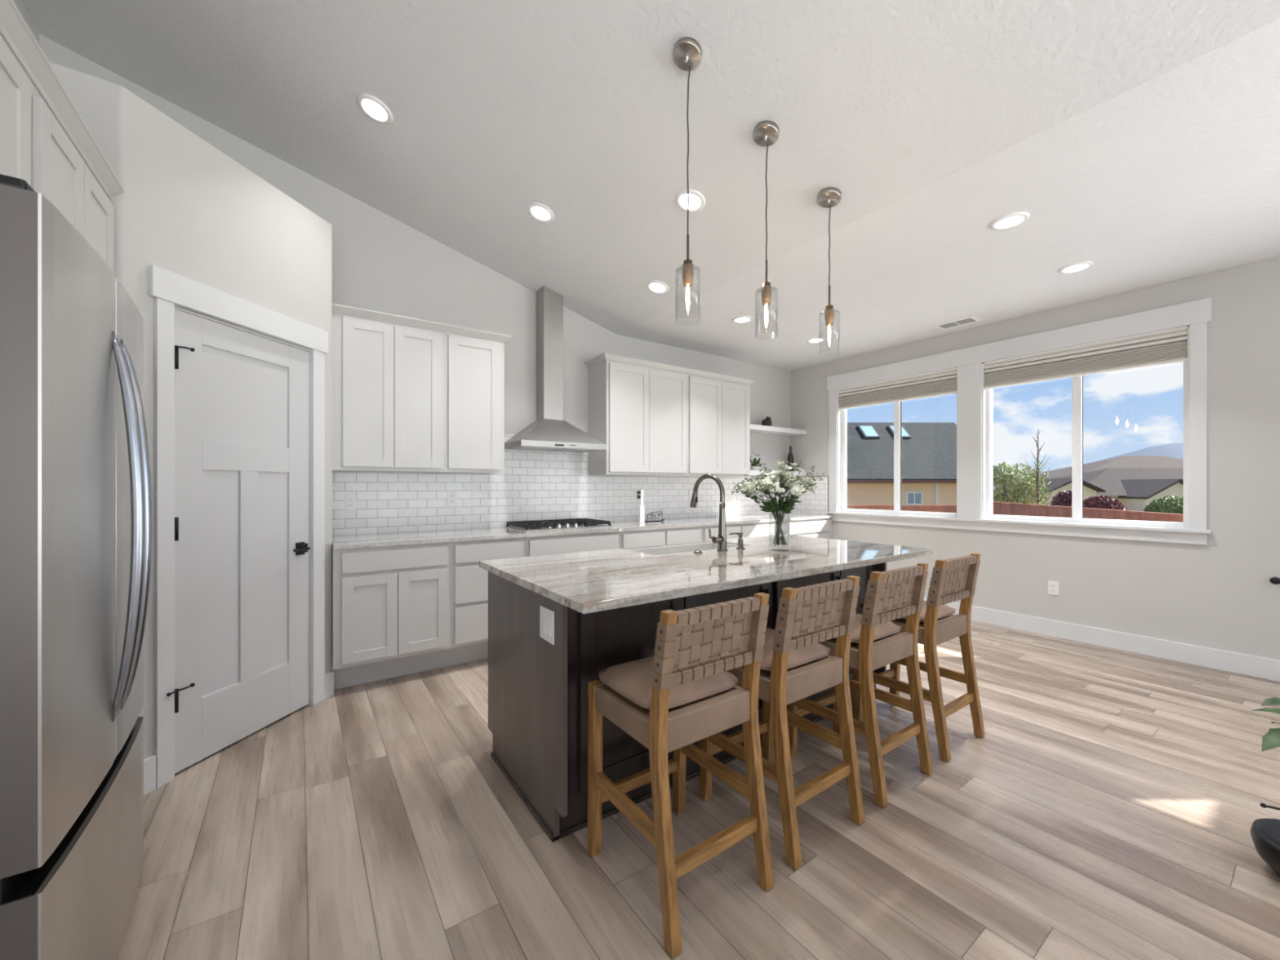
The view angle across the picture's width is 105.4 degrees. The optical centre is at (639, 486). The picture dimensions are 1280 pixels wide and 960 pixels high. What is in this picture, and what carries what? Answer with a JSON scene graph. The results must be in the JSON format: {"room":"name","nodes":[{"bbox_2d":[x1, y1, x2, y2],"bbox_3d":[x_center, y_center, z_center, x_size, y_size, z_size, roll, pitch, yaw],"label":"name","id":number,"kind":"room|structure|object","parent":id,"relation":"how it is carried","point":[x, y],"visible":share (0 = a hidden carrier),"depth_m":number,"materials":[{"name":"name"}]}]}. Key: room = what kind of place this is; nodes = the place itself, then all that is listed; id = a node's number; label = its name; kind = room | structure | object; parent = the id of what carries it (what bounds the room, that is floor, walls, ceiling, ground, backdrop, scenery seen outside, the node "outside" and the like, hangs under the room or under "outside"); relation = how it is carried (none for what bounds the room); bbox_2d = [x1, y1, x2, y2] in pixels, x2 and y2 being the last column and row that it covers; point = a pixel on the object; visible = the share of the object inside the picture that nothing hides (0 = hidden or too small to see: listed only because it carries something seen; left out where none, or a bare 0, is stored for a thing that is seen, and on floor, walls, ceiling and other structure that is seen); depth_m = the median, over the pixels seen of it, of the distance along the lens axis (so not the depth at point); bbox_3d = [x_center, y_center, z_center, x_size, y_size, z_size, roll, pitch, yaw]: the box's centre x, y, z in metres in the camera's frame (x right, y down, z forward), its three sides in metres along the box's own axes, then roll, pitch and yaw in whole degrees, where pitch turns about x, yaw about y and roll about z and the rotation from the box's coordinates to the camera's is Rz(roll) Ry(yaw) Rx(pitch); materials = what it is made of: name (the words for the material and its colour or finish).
{"room":"kitchen","nodes":[
{"label":"kitchen","id":0,"kind":"room"},
{"bbox_2d":[0,0,39,48],"bbox_3d":[-0.870,-0.596,-0.896,0.150,3.712,8.530,0,0,-35],"label":"wall","id":1,"kind":"structure","parent":0,"point":[20,6],"depth_m":2.53,"materials":[{"name":"paint"}]},
{"bbox_2d":[0,35,31,186],"bbox_3d":[-1.613,-0.831,0.787,0.560,0.582,0.939,0,0,-35],"label":"upper cabinet","id":2,"kind":"object","parent":1,"relation":"attached to","point":[15,83],"visible":0.49,"depth_m":1.25,"materials":[{"name":"white paint"}]},
{"bbox_2d":[0,0,124,198],"bbox_3d":[-1.584,-1.147,1.239,0.045,0.045,1.646,0,0,-35],"label":"crown molding","id":3,"kind":"structure","parent":2,"relation":"attached to","point":[15,31],"depth_m":1.41,"materials":[{"name":"white paint"}]},
{"bbox_2d":[31,83,114,274],"bbox_3d":[-2.086,-0.831,1.462,0.560,0.582,0.703,0,0,-35],"label":"upper cabinet","id":4,"kind":"object","parent":1,"relation":"attached to","point":[59,172],"visible":0.41,"depth_m":1.53,"materials":[{"name":"white paint"}]},
{"bbox_2d":[10,50,332,759],"bbox_3d":[-2.348,-0.160,2.493,1.316,2.840,1.282,0,0,-35],"label":"wall","id":5,"kind":"structure","parent":0,"point":[188,209],"depth_m":2.18,"materials":[{"name":"paint"}]},
{"bbox_2d":[143,755,155,795],"bbox_3d":[-2.028,1.190,1.975,0.015,0.140,0.108,0,0,10],"label":"baseboard","id":6,"kind":"structure","parent":5,"relation":"attached to","point":[149,763],"depth_m":2.00,"materials":[{"name":"white paint"}]},
{"bbox_2d":[148,264,328,788],"bbox_3d":[-1.939,0.174,2.452,0.025,2.172,0.900,0,0,10],"label":"trim","id":7,"kind":"structure","parent":5,"relation":"attached to","point":[168,289],"depth_m":2.09,"materials":[{"name":"white paint"}]},
{"bbox_2d":[166,305,311,773],"bbox_3d":[-1.983,0.237,2.438,0.162,2.045,0.767,0,0,10],"label":"door","id":8,"kind":"structure","parent":5,"relation":"in","point":[242,397],"depth_m":2.39,"materials":[{"name":"white paint"}]},
{"bbox_2d":[324,671,333,698],"bbox_3d":[-1.863,1.190,2.912,0.015,0.140,0.072,0,0,10],"label":"baseboard","id":9,"kind":"structure","parent":5,"relation":"attached to","point":[329,677],"depth_m":2.91,"materials":[{"name":"white paint"}]},
{"bbox_2d":[40,34,790,535],"bbox_3d":[-0.702,-0.615,4.520,6.637,3.750,0.150,0,0,-35],"label":"wall","id":10,"kind":"structure","parent":0,"point":[380,263],"depth_m":3.86,"materials":[{"name":"paint"}]},
{"bbox_2d":[332,312,444,472],"bbox_3d":[-1.790,-0.614,3.452,0.695,1.023,0.348,0,0,-35],"label":"upper cabinet","id":11,"kind":"object","parent":10,"relation":"attached to","point":[388,378],"visible":0.94,"depth_m":3.29,"materials":[{"name":"white paint"}]},
{"bbox_2d":[332,302,511,342],"bbox_3d":[-1.582,-1.139,3.582,1.186,0.045,0.375,0,0,-35],"label":"crown molding","id":12,"kind":"structure","parent":11,"relation":"attached to","point":[338,308],"depth_m":3.40,"materials":[{"name":"white paint"}]},
{"bbox_2d":[439,332,504,473],"bbox_3d":[-1.323,-0.614,3.779,0.443,1.023,0.348,0,0,-35],"label":"upper cabinet","id":13,"kind":"object","parent":10,"relation":"attached to","point":[474,366],"visible":0.99,"depth_m":3.63,"materials":[{"name":"white paint"}]},
{"bbox_2d":[504,285,606,453],"bbox_3d":[-0.721,-1.005,4.145,0.766,1.394,0.421,0,0,-35],"label":"range hood","id":14,"kind":"object","parent":10,"relation":"attached to","point":[549,432],"visible":0.93,"depth_m":4.17,"materials":[{"name":"metal"}]},
{"bbox_2d":[332,434,790,535],"bbox_3d":[-0.121,-0.047,4.828,5.010,0.786,0.011,0,0,-35],"label":"backsplash","id":15,"kind":"structure","parent":10,"relation":"attached to","point":[534,485],"depth_m":4.18,"materials":[{"name":"white tile"}]},
{"bbox_2d":[344,493,355,510],"bbox_3d":[-2.057,0.116,3.462,0.070,0.115,0.009,0,0,-35],"label":"wall outlet","id":16,"kind":"object","parent":15,"relation":"attached to","point":[349,500],"visible":1,"depth_m":3.46,"materials":[{"name":"white plastic"}]},
{"bbox_2d":[447,491,457,506],"bbox_3d":[-1.487,0.098,3.862,0.070,0.115,0.009,0,0,-35],"label":"wall outlet","id":17,"kind":"object","parent":15,"relation":"attached to","point":[451,495],"visible":1,"depth_m":3.86,"materials":[{"name":"white plastic"}]},
{"bbox_2d":[588,360,687,476],"bbox_3d":[-0.003,-0.614,4.704,0.935,1.023,0.348,0,0,-35],"label":"upper cabinet","id":18,"kind":"object","parent":10,"relation":"attached to","point":[640,412],"visible":1,"depth_m":4.51,"materials":[{"name":"white paint"}]},
{"bbox_2d":[583,352,755,384],"bbox_3d":[0.376,-1.139,4.953,1.933,0.045,0.375,0,0,-35],"label":"crown molding","id":19,"kind":"structure","parent":18,"relation":"attached to","point":[603,357],"depth_m":4.64,"materials":[{"name":"white paint"}]},
{"bbox_2d":[667,373,750,477],"bbox_3d":[0.752,-0.614,5.232,0.905,1.023,0.348,0,0,-35],"label":"upper cabinet","id":20,"kind":"object","parent":10,"relation":"attached to","point":[718,411],"visible":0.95,"depth_m":5.07,"materials":[{"name":"white paint"}]},
{"bbox_2d":[750,424,806,435],"bbox_3d":[1.549,-0.672,5.857,1.114,0.055,0.239,0,0,-35],"label":"floating shelf","id":21,"kind":"object","parent":10,"relation":"attached to","point":[753,428],"visible":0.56,"depth_m":5.84,"materials":[{"name":"white paint"}]},
{"bbox_2d":[761,416,772,426],"bbox_3d":[1.515,-0.768,5.822,0.119,0.135,0.119,0,0,2],"label":"potted plant","id":22,"kind":"object","parent":21,"relation":"on","point":[766,422],"visible":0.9,"depth_m":5.78,"materials":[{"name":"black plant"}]},
{"bbox_2d":[750,470,806,475],"bbox_3d":[1.549,-0.152,5.857,1.114,0.056,0.239,0,0,-35],"label":"floating shelf","id":23,"kind":"object","parent":10,"relation":"attached to","point":[753,473],"visible":0.36,"depth_m":5.71,"materials":[{"name":"white paint"}]},
{"bbox_2d":[750,453,763,470],"bbox_3d":[1.353,-0.343,5.736,0.186,0.327,0.170,0,0,10],"label":"potted plant","id":24,"kind":"object","parent":23,"relation":"on","point":[754,467],"visible":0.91,"depth_m":5.72,"materials":[{"name":"green plant"}]},
{"bbox_2d":[787,445,793,471],"bbox_3d":[1.891,-0.342,6.122,0.076,0.323,0.076,0,0,-35],"label":"bottle","id":25,"kind":"object","parent":23,"relation":"on","point":[790,457],"visible":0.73,"depth_m":6.09,"materials":[{"name":"black glass"}]},
{"bbox_2d":[20,0,1279,370],"bbox_3d":[1.787,-2.047,0.965,6.637,1.128,8.830,0,0,-35],"label":"ceiling","id":26,"kind":"structure","parent":0,"point":[1139,140],"depth_m":2.45,"materials":[{"name":"paint"}]},
{"bbox_2d":[356,93,392,124],"bbox_3d":[-1.448,-2.058,2.663,0.174,0.051,0.179,0,0,-30],"label":"recessed light","id":27,"kind":"object","parent":26,"relation":"in","point":[372,107],"visible":1,"depth_m":2.66,"materials":[{"name":"white plastic"}]},
{"bbox_2d":[362,99,387,119],"bbox_3d":[-1.448,-2.057,2.663,0.128,0.001,0.128,18,-10,-34],"label":"diffuser","id":28,"kind":"object","parent":27,"relation":"attached to","point":[372,108],"depth_m":2.66,"materials":[{"name":"plastic"}]},
{"bbox_2d":[527,202,554,222],"bbox_3d":[-0.654,-1.804,3.219,0.174,0.051,0.179,0,0,-30],"label":"recessed light","id":29,"kind":"object","parent":26,"relation":"in","point":[540,212],"visible":1,"depth_m":3.21,"materials":[{"name":"white plastic"}]},
{"bbox_2d":[531,206,550,220],"bbox_3d":[-0.655,-1.803,3.219,0.128,0.001,0.128,18,-10,-34],"label":"diffuser","id":30,"kind":"object","parent":29,"relation":"attached to","point":[539,212],"depth_m":3.22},
{"bbox_2d":[646,280,669,293],"bbox_3d":[0.138,-1.548,3.796,0.174,0.051,0.179,0,0,-30],"label":"recessed light","id":31,"kind":"object","parent":26,"relation":"in","point":[655,286],"visible":1,"depth_m":3.79,"materials":[{"name":"white plastic"}]},
{"bbox_2d":[649,283,665,292],"bbox_3d":[0.137,-1.546,3.795,0.128,0.001,0.128,18,-10,-34],"label":"diffuser","id":32,"kind":"object","parent":31,"relation":"attached to","point":[657,287],"depth_m":3.80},
{"bbox_2d":[672,36,702,325],"bbox_3d":[0.197,-1.251,2.024,0.122,1.135,0.120,0,0,-35],"label":"pendant light","id":33,"kind":"object","parent":26,"relation":"hanging from","point":[687,51],"visible":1,"depth_m":2.01,"materials":[{"name":"silver metal"}]},
{"bbox_2d":[682,259,693,287],"bbox_3d":[0.199,-0.885,2.026,0.048,0.102,0.048,0,0,-35],"label":"socket","id":34,"kind":"object","parent":33,"relation":"attached to","point":[687,268],"depth_m":2.01,"materials":[{"name":"brown metal"}]},
{"bbox_2d":[675,188,705,213],"bbox_3d":[0.293,-1.659,2.837,0.174,0.051,0.179,0,0,-30],"label":"recessed light","id":35,"kind":"object","parent":26,"relation":"in","point":[696,200],"visible":0.97,"depth_m":2.83,"materials":[{"name":"white plastic"}]},
{"bbox_2d":[679,193,701,209],"bbox_3d":[0.293,-1.657,2.837,0.128,0.001,0.128,18,-10,-34],"label":"diffuser","id":36,"kind":"object","parent":35,"relation":"attached to","point":[695,202],"depth_m":2.84,"materials":[{"name":"plastic"}]},
{"bbox_2d":[732,315,752,323],"bbox_3d":[0.910,-1.478,4.330,0.180,0.010,0.180,0,0,-35],"label":"recessed light","id":37,"kind":"object","parent":26,"relation":"in","point":[740,319],"visible":1,"depth_m":4.33,"materials":[{"name":"white plastic"}]},
{"bbox_2d":[735,317,749,322],"bbox_3d":[0.910,-1.478,4.330,0.128,0.001,0.128,0,0,-35],"label":"diffuser","id":38,"kind":"object","parent":37,"relation":"attached to","point":[743,319],"depth_m":4.33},
{"bbox_2d":[752,120,779,338],"bbox_3d":[0.596,-1.200,2.303,0.122,0.983,0.120,0,0,-35],"label":"pendant light","id":39,"kind":"object","parent":26,"relation":"hanging from","point":[766,133],"visible":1,"depth_m":2.29,"materials":[{"name":"silver metal"}]},
{"bbox_2d":[761,281,771,306],"bbox_3d":[0.598,-0.909,2.305,0.048,0.102,0.048,0,0,-35],"label":"socket","id":40,"kind":"object","parent":39,"relation":"attached to","point":[766,289],"depth_m":2.29,"materials":[{"name":"brown metal"}]},
{"bbox_2d":[806,337,825,342],"bbox_3d":[1.787,-1.478,4.947,0.180,0.010,0.180,0,0,-35],"label":"recessed light","id":41,"kind":"object","parent":26,"relation":"in","point":[815,340],"visible":0.91,"depth_m":4.93,"materials":[{"name":"white plastic"}]},
{"bbox_2d":[817,186,841,355],"bbox_3d":[1.005,-1.133,2.590,0.122,0.854,0.120,0,0,-35],"label":"pendant light","id":42,"kind":"object","parent":26,"relation":"hanging from","point":[828,197],"visible":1,"depth_m":2.58,"materials":[{"name":"glass"}]},
{"bbox_2d":[824,305,834,326],"bbox_3d":[1.008,-0.907,2.592,0.048,0.102,0.048,0,0,-35],"label":"socket","id":43,"kind":"object","parent":42,"relation":"attached to","point":[828,313],"depth_m":2.57,"materials":[{"name":"brown metal"}]},
{"bbox_2d":[932,315,982,330],"bbox_3d":[2.877,-1.479,4.422,0.210,0.008,0.336,0,0,-35],"label":"ceiling vent","id":44,"kind":"object","parent":26,"relation":"in","point":[970,319],"visible":1,"depth_m":4.41,"materials":[{"name":"white plastic"}]},
{"bbox_2d":[990,211,1030,230],"bbox_3d":[2.066,-1.478,2.724,0.180,0.010,0.180,0,0,-35],"label":"recessed light","id":45,"kind":"object","parent":26,"relation":"in","point":[1015,219],"visible":1,"depth_m":2.72,"materials":[{"name":"white plastic"}]},
{"bbox_2d":[995,216,1023,227],"bbox_3d":[2.066,-1.478,2.724,0.128,0.001,0.128,0,0,-35],"label":"diffuser","id":46,"kind":"object","parent":45,"relation":"attached to","point":[1010,221],"depth_m":2.72,"materials":[{"name":"plastic"}]},
{"bbox_2d":[1058,261,1093,273],"bbox_3d":[2.954,-1.478,3.301,0.180,0.010,0.180,0,0,-35],"label":"recessed light","id":47,"kind":"object","parent":26,"relation":"in","point":[1078,266],"visible":1,"depth_m":3.29,"materials":[{"name":"white plastic"}]},
{"bbox_2d":[1063,264,1088,271],"bbox_3d":[2.954,-1.478,3.301,0.128,0.001,0.128,0,0,-35],"label":"diffuser","id":48,"kind":"object","parent":47,"relation":"attached to","point":[1075,268],"depth_m":3.31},
{"bbox_2d":[115,620,1279,959],"bbox_3d":[1.787,1.335,0.965,6.637,0.150,8.830,0,0,-35],"label":"floor","id":49,"kind":"structure","parent":0,"point":[1106,806],"depth_m":1.73,"materials":[{"name":"wood"}]},
{"bbox_2d":[0,173,151,959],"bbox_3d":[-1.625,0.349,1.059,0.795,1.822,0.860,0,0,-35],"label":"refrigerator","id":50,"kind":"object","parent":49,"relation":"on","point":[76,489],"visible":1,"depth_m":0.99,"materials":[{"name":"metal"}]},
{"bbox_2d":[332,542,450,669],"bbox_3d":[-1.720,0.819,3.331,0.671,0.883,0.628,0,0,-35],"label":"base cabinet","id":51,"kind":"object","parent":49,"relation":"on","point":[388,602],"visible":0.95,"depth_m":3.05,"materials":[{"name":"white paint"}]},
{"bbox_2d":[332,641,488,689],"bbox_3d":[0.145,1.177,4.457,5.019,0.165,0.016,0,0,-35],"label":"toe kick","id":52,"kind":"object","parent":51,"relation":"attached to","point":[388,668],"depth_m":3.26,"materials":[{"name":"white paint"}]},
{"bbox_2d":[332,512,833,549],"bbox_3d":[0.066,0.361,4.571,5.020,0.030,0.623,0,0,-35],"label":"countertop","id":53,"kind":"structure","parent":51,"relation":"on","point":[379,540],"depth_m":3.67,"materials":[{"name":"stone"}]},
{"bbox_2d":[505,518,612,531],"bbox_3d":[-0.680,0.322,4.101,0.770,0.048,0.460,0,0,-35],"label":"gas cooktop","id":54,"kind":"object","parent":53,"relation":"in","point":[577,523],"visible":1,"depth_m":4.00,"materials":[{"name":"metal"}]},
{"bbox_2d":[640,489,644,523],"bbox_3d":[0.021,0.191,4.556,0.044,0.310,0.016,0,0,-7],"label":"bottle","id":55,"kind":"object","parent":53,"relation":"on","point":[642,506],"visible":1,"depth_m":4.55,"materials":[{"name":"white plastic"}]},
{"bbox_2d":[450,537,525,648],"bbox_3d":[-1.228,0.819,3.675,0.528,0.883,0.628,0,0,-35],"label":"base cabinet","id":56,"kind":"object","parent":49,"relation":"on","point":[468,581],"visible":0.43,"depth_m":3.35,"materials":[{"name":"white paint"}]},
{"bbox_2d":[525,531,619,556],"bbox_3d":[-0.674,0.819,4.063,0.822,0.883,0.628,0,0,-35],"label":"base cabinet","id":57,"kind":"object","parent":49,"relation":"on","point":[565,544],"visible":0.06,"depth_m":3.78,"materials":[{"name":"white paint"}]},
{"bbox_2d":[619,526,702,549],"bbox_3d":[0.039,0.819,4.562,0.916,0.883,0.628,0,0,-35],"label":"base cabinet","id":58,"kind":"object","parent":49,"relation":"on","point":[629,540],"visible":0.17,"depth_m":4.28,"materials":[{"name":"white paint"}]},
{"bbox_2d":[586,592,773,959],"bbox_3d":[0.119,0.801,1.601,0.415,0.918,0.469,0,0,-35],"label":"counter stool","id":59,"kind":"object","parent":49,"relation":"on","point":[670,700],"visible":1,"depth_m":1.49,"materials":[{"name":"brown wood"}]},
{"bbox_2d":[598,655,737,709],"bbox_3d":[0.091,0.639,1.641,0.384,0.062,0.356,0,0,-35],"label":"cushion","id":60,"kind":"object","parent":59,"relation":"on","point":[627,685],"depth_m":1.54,"materials":[{"name":"beige fabric"}]},
{"bbox_2d":[488,562,886,842],"bbox_3d":[0.362,0.823,2.607,2.117,0.874,0.805,0,0,-35],"label":"kitchen island","id":61,"kind":"object","parent":49,"relation":"on","point":[538,688],"visible":0.41,"depth_m":1.90,"materials":[{"name":"brown wood"}]},
{"bbox_2d":[539,604,554,644],"bbox_3d":[-0.340,0.503,1.770,0.010,0.118,0.115,0,0,-35],"label":"wall outlet","id":62,"kind":"object","parent":61,"relation":"attached to","point":[546,615],"visible":1,"depth_m":1.76,"materials":[{"name":"white plastic"}]},
{"bbox_2d":[479,534,933,613],"bbox_3d":[0.442,0.370,2.527,2.223,0.030,1.038,0,0,-35],"label":"island countertop","id":63,"kind":"structure","parent":61,"relation":"on","point":[598,580],"depth_m":2.14,"materials":[{"name":"stone"}]},
{"bbox_2d":[626,542,737,555],"bbox_3d":[0.279,0.482,2.853,0.728,0.230,0.341,0,0,-35],"label":"sink","id":64,"kind":"object","parent":63,"relation":"in","point":[709,545],"visible":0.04,"depth_m":3.02,"materials":[{"name":"ceramic"}]},
{"bbox_2d":[689,473,727,551],"bbox_3d":[0.355,0.142,2.734,0.145,0.425,0.260,0,0,-43],"label":"faucet","id":65,"kind":"object","parent":63,"relation":"on","point":[721,539],"visible":1,"depth_m":2.68,"materials":[{"name":"silver metal"}]},
{"bbox_2d":[728,532,744,549],"bbox_3d":[0.550,0.308,2.748,0.087,0.093,0.048,0,0,-17],"label":"soap dispenser","id":66,"kind":"object","parent":63,"relation":"on","point":[740,534],"visible":1,"depth_m":2.74,"materials":[{"name":"silver metal"}]},
{"bbox_2d":[768,513,788,551],"bbox_3d":[0.769,0.255,2.693,0.110,0.200,0.110,0,0,-35],"label":"vase","id":67,"kind":"object","parent":63,"relation":"on","point":[769,513],"visible":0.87,"depth_m":2.69,"materials":[{"name":"clear glass"}]},
{"bbox_2d":[731,460,824,545],"bbox_3d":[0.743,0.090,2.675,0.470,0.471,0.444,0,0,43],"label":"flower bouquet","id":68,"kind":"object","parent":67,"relation":"in","point":[793,484],"visible":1,"depth_m":2.65,"materials":[{"name":"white plant"}]},
{"bbox_2d":[702,521,774,542],"bbox_3d":[0.838,0.819,5.121,1.032,0.883,0.628,0,0,-35],"label":"base cabinet","id":69,"kind":"object","parent":49,"relation":"on","point":[758,529],"visible":0.11,"depth_m":4.88,"materials":[{"name":"white paint"}]},
{"bbox_2d":[699,575,864,870],"bbox_3d":[0.540,0.801,1.899,0.415,0.918,0.469,0,0,-35],"label":"counter stool","id":70,"kind":"object","parent":49,"relation":"on","point":[794,667],"visible":0.94,"depth_m":1.77,"materials":[{"name":"brown wood"}]},
{"bbox_2d":[710,627,831,671],"bbox_3d":[0.513,0.639,1.939,0.384,0.062,0.356,0,0,-35],"label":"cushion","id":71,"kind":"object","parent":70,"relation":"on","point":[803,657],"depth_m":1.82,"materials":[{"name":"beige fabric"}]},
{"bbox_2d":[774,518,832,538],"bbox_3d":[1.688,0.819,5.717,1.043,0.883,0.628,0,0,-35],"label":"base cabinet","id":72,"kind":"object","parent":49,"relation":"on","point":[822,527],"visible":0.23,"depth_m":5.50,"materials":[{"name":"white paint"}]},
{"bbox_2d":[786,562,933,808],"bbox_3d":[0.983,0.801,2.209,0.415,0.918,0.469,0,0,-35],"label":"counter stool","id":73,"kind":"object","parent":49,"relation":"on","point":[877,642],"visible":0.89,"depth_m":2.08,"materials":[{"name":"brown wood"}]},
{"bbox_2d":[800,611,901,643],"bbox_3d":[0.955,0.639,2.248,0.384,0.062,0.356,0,0,-35],"label":"cushion","id":74,"kind":"object","parent":73,"relation":"on","point":[886,630],"depth_m":2.13,"materials":[{"name":"beige fabric"}]},
{"bbox_2d":[852,553,984,762],"bbox_3d":[1.433,0.801,2.524,0.415,0.918,0.469,0,0,-35],"label":"counter stool","id":75,"kind":"object","parent":49,"relation":"on","point":[938,624],"visible":0.83,"depth_m":2.40,"materials":[{"name":"brown wood"}]},
{"bbox_2d":[859,595,955,622],"bbox_3d":[1.406,0.639,2.564,0.384,0.062,0.356,0,0,-35],"label":"cushion","id":76,"kind":"object","parent":75,"relation":"on","point":[945,612],"depth_m":2.44,"materials":[{"name":"beige fabric"}]},
{"bbox_2d":[1249,697,1279,876],"bbox_3d":[2.127,0.898,1.524,0.293,0.723,0.276,0,0,-35],"label":"potted plant","id":77,"kind":"object","parent":49,"relation":"on","point":[1264,833],"visible":1,"depth_m":1.57,"materials":[{"name":"green plant"}]},
{"bbox_2d":[790,256,1279,660],"bbox_3d":[4.444,-0.111,2.825,0.150,2.742,8.530,0,0,-35],"label":"wall","id":78,"kind":"structure","parent":0,"point":[1220,594],"depth_m":3.54,"materials":[{"name":"paint"}]},
{"bbox_2d":[790,475,828,515],"bbox_3d":[2.095,0.112,6.040,0.011,0.468,0.547,0,0,-35],"label":"backsplash","id":79,"kind":"structure","parent":78,"relation":"attached to","point":[811,503],"depth_m":5.95,"materials":[{"name":"white tile"}]},
{"bbox_2d":[837,367,957,517],"bbox_3d":[2.743,-0.419,5.242,0.135,1.448,1.285,0,0,-35],"label":"window","id":80,"kind":"structure","parent":78,"relation":"in","point":[842,414],"depth_m":5.25,"materials":[{"name":"white plastic"}]},
{"bbox_2d":[838,368,956,409],"bbox_3d":[2.710,-1.020,5.219,0.065,0.242,1.257,0,0,-35],"label":"window shade","id":81,"kind":"object","parent":80,"relation":"attached to","point":[940,383],"visible":0.88,"depth_m":5.14,"materials":[{"name":"fabric"}]},
{"bbox_2d":[826,297,1211,545],"bbox_3d":[3.120,-0.447,4.612,0.120,1.713,2.987,0,0,-35],"label":"trim","id":82,"kind":"structure","parent":78,"relation":"attached to","point":[1196,314],"depth_m":4.24,"materials":[{"name":"white paint"}]},
{"bbox_2d":[1048,580,1058,595],"bbox_3d":[3.465,0.855,4.084,0.009,0.115,0.070,0,0,-35],"label":"wall outlet","id":83,"kind":"object","parent":78,"relation":"attached to","point":[1053,586],"visible":1,"depth_m":4.08,"materials":[{"name":"white plastic"}]},
{"bbox_2d":[982,325,1189,528],"bbox_3d":[3.594,-0.419,4.027,0.135,1.448,1.286,0,0,-35],"label":"window","id":84,"kind":"structure","parent":78,"relation":"in","point":[1077,381],"depth_m":4.01,"materials":[{"name":"white plastic"}]},
{"bbox_2d":[983,327,1187,389],"bbox_3d":[3.561,-1.020,4.004,0.065,0.242,1.258,0,0,-35],"label":"window shade","id":85,"kind":"object","parent":84,"relation":"attached to","point":[1167,347],"visible":0.91,"depth_m":3.89,"materials":[{"name":"fabric"}]},
{"bbox_2d":[923,597,1279,681],"bbox_3d":[3.623,1.192,3.855,0.015,0.135,4.660,0,0,-35],"label":"baseboard","id":86,"kind":"structure","parent":78,"relation":"attached to","point":[1233,662],"depth_m":3.67,"materials":[{"name":"white paint"}]},
{"bbox_2d":[1269,577,1279,584],"bbox_3d":[4.098,0.608,3.140,0.056,0.048,0.048,0,0,-35],"label":"door handle","id":87,"kind":"object","parent":78,"relation":"attached to","point":[1275,580],"visible":1,"depth_m":3.13,"materials":[{"name":"black metal"}]},
{"label":"outside","id":88,"kind":"structure","parent":0,"visible":0},
{"bbox_3d":[26.764,2.335,18.740,54.654,0.150,120.000,0,0,-35],"label":"lawn","id":89,"kind":"structure","parent":88,"visible":0},
{"bbox_2d":[846,505,956,512],"bbox_3d":[5.725,1.383,12.940,6.450,1.755,0.140,0,0,0],"label":"wooden fence","id":90,"kind":"object","parent":89,"relation":"on","point":[939,508],"visible":0.12,"depth_m":12.90,"materials":[{"name":"red wood"}]},
{"bbox_2d":[846,422,1007,505],"bbox_3d":[10.850,-0.540,25.550,11.300,5.600,7.300,0,0,0],"label":"house","id":91,"kind":"structure","parent":89,"relation":"on","point":[929,450],"depth_m":22.80,"materials":[{"name":"beige paint"}]},
{"bbox_2d":[992,462,1048,505],"bbox_3d":[13.162,0.706,17.005,1.956,3.132,1.059,0,0,0],"label":"tree","id":92,"kind":"object","parent":89,"relation":"on","point":[1010,495],"visible":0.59,"depth_m":16.84,"materials":[{"name":"green plant"}]},
{"bbox_2d":[1019,429,1062,506],"bbox_3d":[13.108,0.185,15.952,0.917,4.150,1.101,0,0,-39],"label":"tree","id":93,"kind":"object","parent":89,"relation":"on","point":[1038,470],"visible":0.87,"depth_m":15.98,"materials":[{"name":"green plant"}]},
{"bbox_2d":[992,478,1106,505],"bbox_3d":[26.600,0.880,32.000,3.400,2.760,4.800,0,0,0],"label":"house","id":94,"kind":"structure","parent":89,"relation":"on","point":[1089,490],"depth_m":30.00,"materials":[{"name":"beige paint"}]},
{"bbox_2d":[1050,490,1071,506],"bbox_3d":[17.977,1.215,20.502,1.179,2.091,1.096,0,0,0],"label":"shrub","id":95,"kind":"object","parent":89,"relation":"on","point":[1067,495],"visible":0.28,"depth_m":20.37,"materials":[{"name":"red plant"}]},
{"bbox_2d":[992,456,1182,513],"bbox_3d":[45.500,-0.290,42.250,29.000,5.100,17.500,0,0,0],"label":"house","id":96,"kind":"structure","parent":89,"relation":"on","point":[1135,482],"depth_m":38.36,"materials":[{"name":"beige paint"}]},
{"bbox_2d":[992,502,1182,522],"bbox_3d":[10.464,1.377,12.390,0.141,1.765,9.884,0,0,14],"label":"wooden fence","id":97,"kind":"object","parent":89,"relation":"on","point":[998,508],"visible":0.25,"depth_m":11.53,"materials":[{"name":"red wood"}]},
{"bbox_2d":[1083,494,1127,510],"bbox_3d":[17.395,1.292,18.315,1.934,1.936,1.272,0,0,-7],"label":"shrub","id":98,"kind":"object","parent":89,"relation":"on","point":[1105,502],"visible":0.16,"depth_m":18.05,"materials":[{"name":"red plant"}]},
{"bbox_2d":[1143,495,1182,515],"bbox_3d":[18.526,1.284,16.993,1.663,1.953,1.272,0,0,0],"label":"shrub","id":99,"kind":"object","parent":89,"relation":"on","point":[1168,501],"visible":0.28,"depth_m":16.83,"materials":[{"name":"green plant"}]},
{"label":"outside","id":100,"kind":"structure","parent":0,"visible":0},
{"bbox_2d":[992,442,1182,488],"bbox_3d":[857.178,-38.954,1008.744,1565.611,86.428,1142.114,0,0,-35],"label":"mountain","id":101,"kind":"structure","parent":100,"point":[1171,450],"depth_m":886.31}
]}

